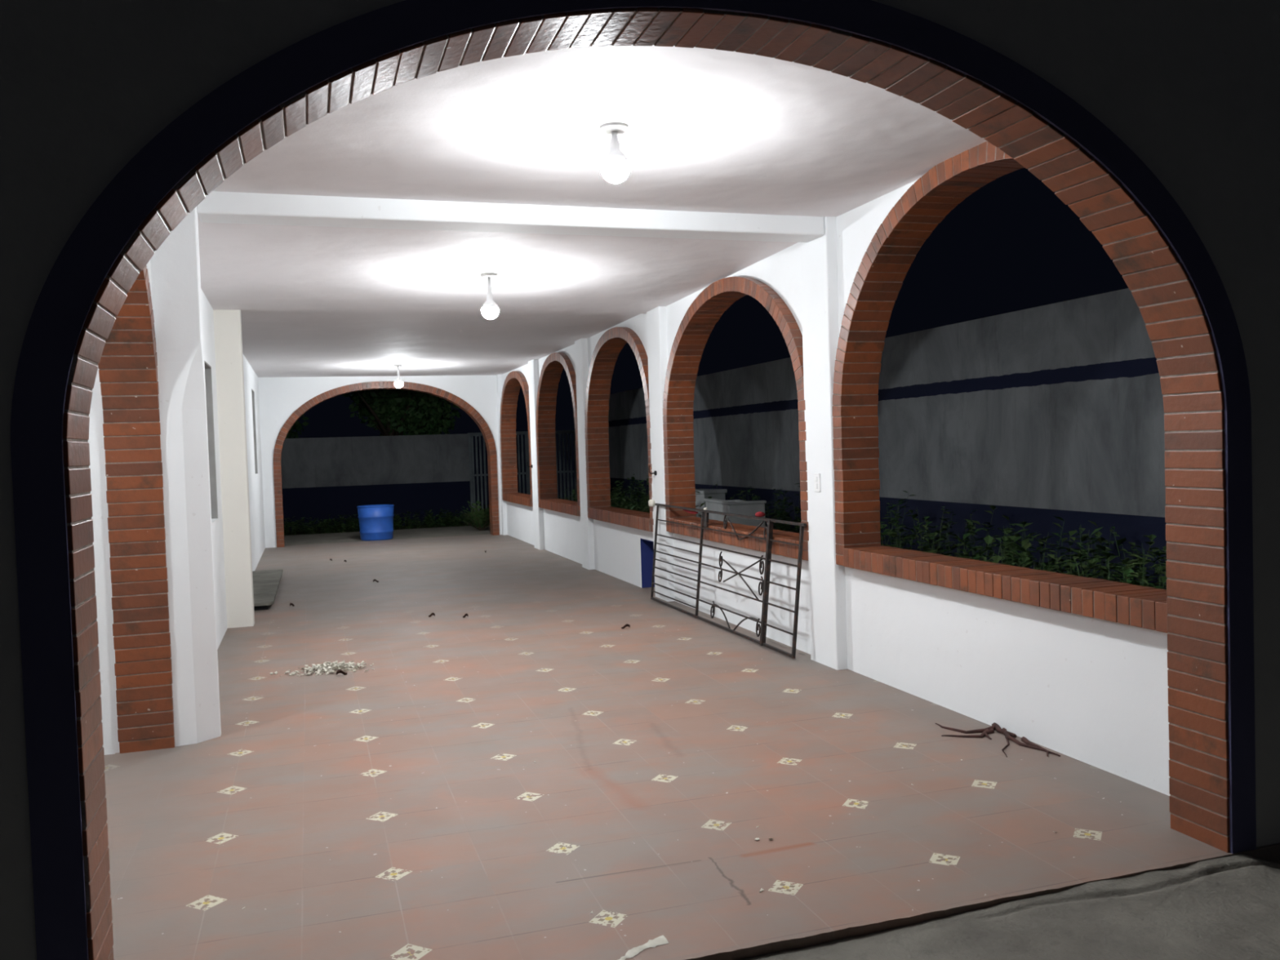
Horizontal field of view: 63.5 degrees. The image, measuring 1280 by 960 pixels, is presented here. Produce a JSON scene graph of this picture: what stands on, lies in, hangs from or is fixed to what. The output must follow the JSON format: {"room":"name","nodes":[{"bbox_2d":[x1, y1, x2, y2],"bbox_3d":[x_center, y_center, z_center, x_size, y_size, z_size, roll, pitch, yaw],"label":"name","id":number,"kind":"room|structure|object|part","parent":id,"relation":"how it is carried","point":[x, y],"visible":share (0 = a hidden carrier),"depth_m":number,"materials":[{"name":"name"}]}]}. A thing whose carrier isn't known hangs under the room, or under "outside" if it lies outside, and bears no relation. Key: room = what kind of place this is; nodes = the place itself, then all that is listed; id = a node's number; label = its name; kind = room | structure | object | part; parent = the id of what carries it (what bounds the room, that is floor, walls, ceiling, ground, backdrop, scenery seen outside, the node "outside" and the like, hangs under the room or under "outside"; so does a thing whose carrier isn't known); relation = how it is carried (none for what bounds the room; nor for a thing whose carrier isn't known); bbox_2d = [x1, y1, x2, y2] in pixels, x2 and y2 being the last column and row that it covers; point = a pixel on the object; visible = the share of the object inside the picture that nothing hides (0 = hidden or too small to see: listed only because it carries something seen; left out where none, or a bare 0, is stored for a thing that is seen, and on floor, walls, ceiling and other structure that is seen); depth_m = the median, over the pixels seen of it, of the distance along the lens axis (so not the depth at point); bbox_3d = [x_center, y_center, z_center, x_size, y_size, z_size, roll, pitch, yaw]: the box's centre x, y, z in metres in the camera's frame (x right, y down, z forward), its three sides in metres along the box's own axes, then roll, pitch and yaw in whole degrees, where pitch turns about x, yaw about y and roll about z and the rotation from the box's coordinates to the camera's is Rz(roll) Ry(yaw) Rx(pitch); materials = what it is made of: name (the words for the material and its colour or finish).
{"room":"covered patio","nodes":[
{"label":"covered patio","id":0,"kind":"room"},
{"bbox_2d":[88,368,119,755],"bbox_3d":[-4.791,-0.149,4.567,4.425,3.400,0.240,-2,2,-18],"label":"wall","id":1,"kind":"structure","parent":0,"point":[104,620],"depth_m":5.14,"materials":[{"name":"white paint"}]},
{"bbox_2d":[146,206,265,746],"bbox_3d":[-3.836,-0.168,9.585,0.460,2.887,14.670,-2,2,-18],"label":"wall","id":2,"kind":"structure","parent":0,"point":[209,408],"depth_m":5.33,"materials":[{"name":"white paint"}]},
{"bbox_2d":[97,265,174,753],"bbox_3d":[-2.124,-0.034,3.913,0.260,2.868,2.816,-2,2,-18],"label":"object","id":3,"kind":"structure","parent":2,"relation":"in","point":[127,365],"depth_m":5.16,"materials":[{"name":"brick"}]},
{"bbox_2d":[280,433,471,531],"bbox_3d":[-11.223,0.318,20.288,15.720,2.030,0.200,-2,2,-18],"label":"wall","id":4,"kind":"structure","parent":0,"point":[322,477],"depth_m":21.96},
{"bbox_2d":[467,430,577,511],"bbox_3d":[-2.464,-0.118,23.037,2.660,1.930,0.070,-2,2,-18],"label":"gate","id":5,"kind":"object","parent":4,"relation":"attached to","point":[471,435],"visible":0.33,"depth_m":22.98,"materials":[{"name":"black metal"}]},
{"bbox_2d":[257,375,502,547],"bbox_3d":[-4.268,-0.351,17.273,4.325,2.750,0.240,-2,2,-18],"label":"wall","id":6,"kind":"structure","parent":0,"point":[279,397],"depth_m":16.74,"materials":[{"name":"white paint"}]},
{"bbox_2d":[273,381,499,547],"bbox_3d":[-4.210,-0.308,17.286,3.610,2.660,0.279,-2,2,-18],"label":"archway","id":7,"kind":"object","parent":6,"relation":"in","point":[465,406],"depth_m":17.13,"materials":[{"name":"brick"}]},
{"bbox_2d":[196,44,986,377],"bbox_3d":[-2.084,-1.782,10.236,4.360,0.482,14.910,-2,2,-18],"label":"ceiling","id":8,"kind":"structure","parent":0,"point":[359,242],"depth_m":5.62,"materials":[{"name":"paint"}]},
{"bbox_2d":[393,364,403,387],"bbox_3d":[-3.513,-1.504,15.052,0.128,0.334,0.128,-2,2,-18],"label":"ceiling lamp","id":9,"kind":"object","parent":8,"relation":"hanging from","point":[397,384],"visible":1,"depth_m":15.02,"materials":[{"name":"white glass"}]},
{"bbox_2d":[395,366,402,382],"bbox_3d":[-3.514,-1.537,15.050,0.120,0.229,0.120,-2,2,-18],"label":"socket","id":10,"kind":"object","parent":9,"relation":"attached to","point":[397,380],"depth_m":15.04,"materials":[{"name":"white plastic"}]},
{"bbox_3d":[-3.509,-1.375,15.056,0.128,0.076,0.128,-2,2,-18],"label":"bulb","id":11,"kind":"part","parent":9,"relation":"part of","materials":[{"name":"white glass"}]},
{"bbox_2d":[480,272,498,319],"bbox_3d":[-1.115,-1.359,7.673,0.128,0.331,0.128,-2,2,-18],"label":"ceiling lamp","id":12,"kind":"object","parent":8,"relation":"hanging from","point":[490,310],"visible":1,"depth_m":7.64,"materials":[{"name":"white glass"}]},
{"bbox_3d":[-1.119,-1.513,7.668,0.128,0.022,0.128,-2,2,-18],"label":"ceiling plate","id":13,"kind":"part","parent":12,"relation":"part of","materials":[{"name":"white plastic"}]},
{"bbox_2d":[482,276,497,308],"bbox_3d":[-1.116,-1.391,7.672,0.120,0.226,0.120,-2,2,-18],"label":"socket","id":14,"kind":"object","parent":12,"relation":"attached to","point":[489,304],"depth_m":7.66,"materials":[{"name":"white plastic"}]},
{"bbox_3d":[-1.111,-1.231,7.677,0.128,0.076,0.128,-2,2,-18],"label":"bulb","id":15,"kind":"part","parent":12,"relation":"part of","materials":[{"name":"white glass"}]},
{"bbox_2d":[599,121,630,183],"bbox_3d":[-0.109,-1.416,4.507,0.128,0.244,0.128,-2,2,-18],"label":"ceiling lamp","id":16,"kind":"object","parent":8,"relation":"hanging from","point":[615,166],"visible":1,"depth_m":4.47,"materials":[{"name":"white glass"}]},
{"bbox_3d":[-0.113,-1.527,4.503,0.128,0.022,0.128,-2,2,-18],"label":"ceiling plate","id":17,"kind":"part","parent":16,"relation":"part of","materials":[{"name":"white plastic"}]},
{"bbox_2d":[601,130,628,164],"bbox_3d":[-0.110,-1.449,4.506,0.120,0.138,0.120,-2,2,-18],"label":"socket","id":18,"kind":"object","parent":16,"relation":"attached to","point":[615,156],"depth_m":4.48,"materials":[{"name":"white plastic"}]},
{"bbox_3d":[-0.106,-1.333,4.510,0.128,0.076,0.128,-2,2,-18],"label":"bulb","id":19,"kind":"part","parent":16,"relation":"part of","materials":[{"name":"white glass"}]},
{"bbox_2d":[0,0,1279,959],"bbox_3d":[-0.430,-0.424,2.848,6.100,3.610,0.255,-2,2,-18],"label":"wall","id":20,"kind":"structure","parent":0,"point":[1191,87],"depth_m":2.59,"materials":[{"name":"paint"}]},
{"bbox_2d":[10,0,1256,959],"bbox_3d":[0.276,-0.038,3.074,3.702,2.781,0.262,-2,2,-18],"label":"archway","id":21,"kind":"object","parent":20,"relation":"in","point":[1180,295],"depth_m":2.89,"materials":[{"name":"brick"}]},
{"bbox_2d":[103,533,1279,959],"bbox_3d":[-3.569,1.305,9.699,7.760,0.120,15.180,-2,2,-18],"label":"floor","id":22,"kind":"structure","parent":0,"point":[375,814],"depth_m":4.32,"materials":[{"name":"tile"}]},
{"bbox_2d":[252,568,282,610],"bbox_3d":[-4.101,1.174,11.248,0.350,0.072,3.000,-2,2,-18],"label":"wooden board","id":23,"kind":"object","parent":22,"relation":"on","point":[265,583],"visible":0.73,"depth_m":11.04,"materials":[{"name":"grey wood"}]},
{"bbox_2d":[269,660,374,676],"bbox_3d":[-2.153,1.264,7.018,0.677,0.055,0.442,-2,2,-18],"label":"rubble","id":24,"kind":"object","parent":22,"relation":"on","point":[324,667],"visible":0.98,"depth_m":6.97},
{"bbox_2d":[336,669,346,675],"bbox_3d":[-1.969,1.273,6.829,0.070,0.044,0.030,-3,2,-30],"label":"dry leaf","id":25,"kind":"object","parent":22,"relation":"on","point":[339,671],"visible":1,"depth_m":6.82,"materials":[{"name":"brown plant"}]},
{"bbox_2d":[621,623,630,628],"bbox_3d":[-0.114,1.168,8.242,0.070,0.044,0.029,-2,2,-4],"label":"dry leaf","id":26,"kind":"object","parent":22,"relation":"on","point":[626,624],"visible":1,"depth_m":8.24,"materials":[{"name":"brown plant"}]},
{"bbox_2d":[617,935,668,959],"bbox_3d":[-0.008,1.353,2.973,0.238,0.002,0.055,-3,3,-41],"label":"smear","id":27,"kind":"object","parent":22,"relation":"on","point":[661,940],"visible":1,"depth_m":3.00,"materials":[{"name":"white paint"}]},
{"bbox_2d":[650,502,806,658],"bbox_3d":[0.599,0.701,8.286,0.142,0.898,3.070,-2,2,-18],"label":"metal gate","id":28,"kind":"object","parent":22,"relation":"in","point":[704,513],"depth_m":7.72,"materials":[{"name":"black metal"}]},
{"bbox_3d":[0.139,0.674,9.687,0.107,0.887,0.017,-2,2,-18],"label":"post","id":29,"kind":"part","parent":28,"relation":"part of","materials":[{"name":"metal"}]},
{"bbox_3d":[0.422,0.262,8.971,0.027,0.056,0.422,-2,2,-18],"label":"red cloth strip","id":30,"kind":"part","parent":28,"relation":"part of","materials":[{"name":"red fabric"}]},
{"bbox_3d":[0.496,0.699,8.574,0.108,0.887,0.018,-2,2,-18],"label":"post","id":31,"kind":"part","parent":28,"relation":"part of","materials":[{"name":"metal"}]},
{"bbox_3d":[0.536,0.327,8.557,0.032,0.121,0.120,-2,2,-18],"label":"latch plate","id":32,"kind":"part","parent":28,"relation":"part of","materials":[{"name":"metal"}]},
{"bbox_3d":[0.564,1.138,8.275,0.018,0.018,2.970,-2,2,-18],"label":"frame rail","id":33,"kind":"part","parent":28,"relation":"part of","materials":[{"name":"metal"}]},
{"bbox_3d":[0.618,0.262,8.282,0.018,0.018,3.070,-2,2,-18],"label":"frame rail","id":34,"kind":"part","parent":28,"relation":"part of","materials":[{"name":"metal"}]},
{"bbox_2d":[755,511,764,516],"bbox_3d":[0.871,0.248,7.496,0.076,0.040,0.074,-2,2,-18],"label":"rag","id":35,"kind":"object","parent":28,"relation":"on","point":[758,513],"visible":1,"depth_m":7.47,"materials":[{"name":"red fabric"}]},
{"bbox_3d":[0.896,0.728,7.327,0.121,0.888,0.031,-2,2,-18],"label":"post","id":36,"kind":"part","parent":28,"relation":"part of","materials":[{"name":"metal"}]},
{"bbox_3d":[1.046,0.739,6.860,0.110,0.887,0.020,-2,2,-18],"label":"post","id":37,"kind":"part","parent":28,"relation":"part of","materials":[{"name":"metal"}]},
{"bbox_2d":[935,722,1060,757],"bbox_3d":[1.661,1.228,4.926,0.333,0.035,0.680,-2,2,-18],"label":"branch","id":38,"kind":"object","parent":22,"relation":"on","point":[984,731],"visible":1,"depth_m":4.98,"materials":[{"name":"brown wood"}]},
{"bbox_2d":[496,179,1170,795],"bbox_3d":[-0.054,-0.303,10.795,0.253,3.000,14.670,-2,2,-18],"label":"wall","id":39,"kind":"structure","parent":0,"point":[1093,691],"depth_m":6.37,"materials":[{"name":"white paint"}]},
{"bbox_2d":[499,371,533,506],"bbox_3d":[-1.882,-0.678,16.456,0.275,2.088,2.496,-2,2,-18],"label":"window","id":40,"kind":"structure","parent":39,"relation":"in","point":[513,381],"depth_m":17.42,"materials":[{"name":"brick"}]},
{"bbox_3d":[-1.851,0.304,16.488,0.275,0.122,2.276,-2,2,-18],"label":"brick sill","id":41,"kind":"part","parent":40,"relation":"part of","materials":[{"name":"brick"}]},
{"bbox_2d":[536,352,580,516],"bbox_3d":[-1.005,-0.632,13.723,0.275,2.093,2.376,-2,2,-18],"label":"window","id":42,"kind":"structure","parent":39,"relation":"in","point":[553,365],"depth_m":14.59,"materials":[{"name":"brick"}]},
{"bbox_3d":[-0.974,0.352,13.756,0.275,0.121,2.156,-2,2,-18],"label":"brick sill","id":43,"kind":"part","parent":42,"relation":"part of","materials":[{"name":"brick"}]},
{"bbox_2d":[585,326,653,532],"bbox_3d":[-0.156,-0.574,11.077,0.275,2.088,2.456,-2,2,-18],"label":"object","id":44,"kind":"structure","parent":39,"relation":"in","point":[608,347],"depth_m":11.92,"materials":[{"name":"brick"}]},
{"bbox_3d":[-0.125,0.406,11.109,0.275,0.126,2.236,-2,2,-18],"label":"brick sill","id":45,"kind":"part","parent":44,"relation":"part of","materials":[{"name":"brick"}]},
{"bbox_2d":[648,465,657,475],"bbox_3d":[0.117,-0.091,9.757,0.072,0.098,0.044,-2,2,-18],"label":"wall hook","id":46,"kind":"object","parent":39,"relation":"attached to","point":[655,473],"visible":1,"depth_m":9.75,"materials":[{"name":"black metal"}]},
{"bbox_2d":[662,276,808,560],"bbox_3d":[0.767,-0.537,8.196,0.275,2.078,2.866,-2,2,-18],"label":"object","id":47,"kind":"structure","parent":39,"relation":"in","point":[695,329],"depth_m":8.80,"materials":[{"name":"brick"}]},
{"bbox_3d":[0.798,0.437,8.229,0.275,0.126,2.646,-2,2,-18],"label":"brick sill","id":48,"kind":"part","parent":47,"relation":"part of","materials":[{"name":"brick"}]},
{"bbox_2d":[813,473,820,492],"bbox_3d":[1.140,0.016,6.669,0.014,0.120,0.076,-2,2,-18],"label":"light switch","id":49,"kind":"object","parent":39,"relation":"attached to","point":[816,476],"visible":1,"depth_m":6.66,"materials":[{"name":"white plastic"}]},
{"bbox_2d":[832,141,1168,633],"bbox_3d":[1.744,-0.537,5.143,0.275,2.188,2.816,-2,2,-18],"label":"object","id":50,"kind":"structure","parent":39,"relation":"in","point":[877,284],"depth_m":5.83,"materials":[{"name":"brick"}]},
{"bbox_3d":[1.777,0.498,5.177,0.275,0.116,2.596,-2,2,-18],"label":"brick sill","id":51,"kind":"part","parent":50,"relation":"part of","materials":[{"name":"brick"}]},
{"bbox_2d":[608,288,1166,588],"bbox_3d":[2.711,-0.187,11.617,0.200,2.740,25.200,-2,2,-18],"label":"wall","id":52,"kind":"structure","parent":0,"point":[1036,415],"depth_m":9.53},
{"label":"outside","id":53,"kind":"structure","parent":0,"visible":0},
{"bbox_2d":[739,853,1279,959],"bbox_3d":[0.832,1.438,1.282,5.800,0.099,3.600,-2,2,-18],"label":"ground","id":54,"kind":"structure","parent":53,"point":[1226,908],"depth_m":3.10,"materials":[{"name":"concrete"}]},
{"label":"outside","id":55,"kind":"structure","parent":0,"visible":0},
{"bbox_3d":[1.366,1.136,11.321,2.645,0.041,15.200,-2,2,-18],"label":"ground","id":56,"kind":"structure","parent":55,"visible":0},
{"bbox_2d":[695,488,727,517],"bbox_3d":[0.891,0.590,14.518,0.440,0.910,0.540,-3,2,-39],"label":"block","id":57,"kind":"object","parent":56,"relation":"on","point":[704,494],"visible":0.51,"depth_m":14.29,"materials":[{"name":"grey concrete"}]},
{"bbox_2d":[704,497,766,527],"bbox_3d":[1.097,0.675,11.901,0.450,0.900,0.965,-2,2,-12],"label":"trough","id":58,"kind":"object","parent":56,"relation":"on","point":[733,506],"visible":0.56,"depth_m":11.45,"materials":[{"name":"grey concrete"}]},
{"bbox_2d":[559,474,1167,590],"bbox_3d":[1.429,0.572,11.257,2.619,1.129,14.197,-2,2,-18],"label":"plants","id":59,"kind":"object","parent":56,"relation":"on","point":[1010,557],"visible":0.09,"depth_m":7.79,"materials":[{"name":"green plant"}]},
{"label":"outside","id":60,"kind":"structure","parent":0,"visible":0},
{"bbox_2d":[283,504,488,535],"bbox_3d":[-10.240,1.157,21.726,18.400,0.047,11.700,-2,2,-18],"label":"yard","id":61,"kind":"structure","parent":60,"point":[290,533],"depth_m":21.44,"materials":[{"name":"plant"}]},
{"bbox_2d":[285,413,309,438],"bbox_3d":[-8.904,-1.221,22.938,2.798,4.593,3.088,-1,2,21],"label":"tree","id":62,"kind":"object","parent":61,"relation":"on","point":[297,426],"visible":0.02,"depth_m":23.52,"materials":[{"name":"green plant"}]},
{"bbox_2d":[284,525,490,545],"bbox_3d":[-4.650,1.049,18.611,4.350,0.108,2.440,-2,2,-18],"label":"terrace slab","id":63,"kind":"object","parent":61,"relation":"on","point":[295,540],"depth_m":18.60,"materials":[{"name":"concrete"}]},
{"bbox_2d":[356,504,394,541],"bbox_3d":[-4.522,0.729,17.742,0.624,0.582,0.624,-2,2,-18],"label":"drum","id":64,"kind":"object","parent":63,"relation":"on","point":[375,521],"visible":1,"depth_m":17.50,"materials":[{"name":"blue plastic"}]},
{"bbox_2d":[454,501,489,530],"bbox_3d":[-2.944,0.656,18.947,0.850,0.571,0.704,-2,2,-18],"label":"leafy shrub","id":65,"kind":"object","parent":63,"relation":"on","point":[481,525],"visible":0.76,"depth_m":18.84,"materials":[{"name":"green plant"}]},
{"bbox_2d":[342,389,462,435],"bbox_3d":[-5.583,-1.250,23.806,2.876,4.388,2.849,-2,2,-18],"label":"tree","id":66,"kind":"object","parent":61,"relation":"on","point":[397,412],"visible":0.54,"depth_m":23.54,"materials":[{"name":"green plant"}]},
{"bbox_3d":[0.124,0.078,9.816,0.018,0.252,0.065,-2,2,-18],"label":"hanging cable","id":67,"kind":"object","parent":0,"visible":0},
{"bbox_2d":[648,499,654,506],"bbox_3d":[0.111,0.218,9.847,0.064,0.070,0.062,-2,2,-18],"label":"socket","id":68,"kind":"object","parent":67,"relation":"hanging from","point":[651,502],"visible":1,"depth_m":9.82,"materials":[{"name":"plastic"}]}
]}

